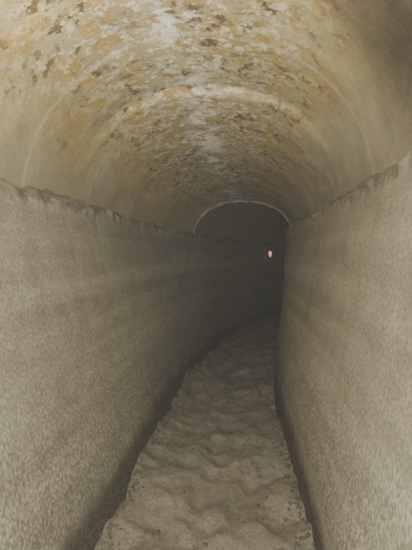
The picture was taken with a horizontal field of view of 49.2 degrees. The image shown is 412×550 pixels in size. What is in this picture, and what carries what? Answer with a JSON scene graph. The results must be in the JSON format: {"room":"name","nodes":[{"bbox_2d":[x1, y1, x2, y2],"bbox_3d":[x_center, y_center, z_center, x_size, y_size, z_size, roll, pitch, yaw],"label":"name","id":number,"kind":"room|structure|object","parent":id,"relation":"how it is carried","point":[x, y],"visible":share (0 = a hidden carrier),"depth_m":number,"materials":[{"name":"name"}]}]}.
{"room":"underground passage","nodes":[
{"label":"underground passage","id":0,"kind":"room"},
{"bbox_2d":[94,314,314,549],"bbox_3d":[2.091,0.780,5.970,3.403,0.165,16.694,1,3,26],"label":"floor","id":1,"kind":"structure","parent":0,"point":[216,473],"depth_m":2.25,"materials":[{"name":"beige sand"}]},
{"bbox_2d":[0,0,411,242],"bbox_3d":[2.050,-0.807,5.910,3.646,0.720,16.899,1,3,26],"label":"ceiling","id":2,"kind":"structure","parent":0,"point":[230,119],"depth_m":1.95,"materials":[{"name":"paint"}]},
{"bbox_2d":[0,149,411,549],"bbox_3d":[2.104,0.127,5.949,3.988,1.465,16.992,1,3,27],"label":"wall","id":3,"kind":"structure","parent":0,"point":[105,314],"depth_m":1.80,"materials":[{"name":"beige concrete"}]},
{"bbox_2d":[265,248,273,258],"bbox_3d":[1.102,-0.366,7.825,0.068,0.193,0.361,2,3,28],"label":"lamp","id":4,"kind":"object","parent":3,"relation":"attached to","point":[269,253],"visible":1,"depth_m":7.78,"materials":[{"name":"beige"}]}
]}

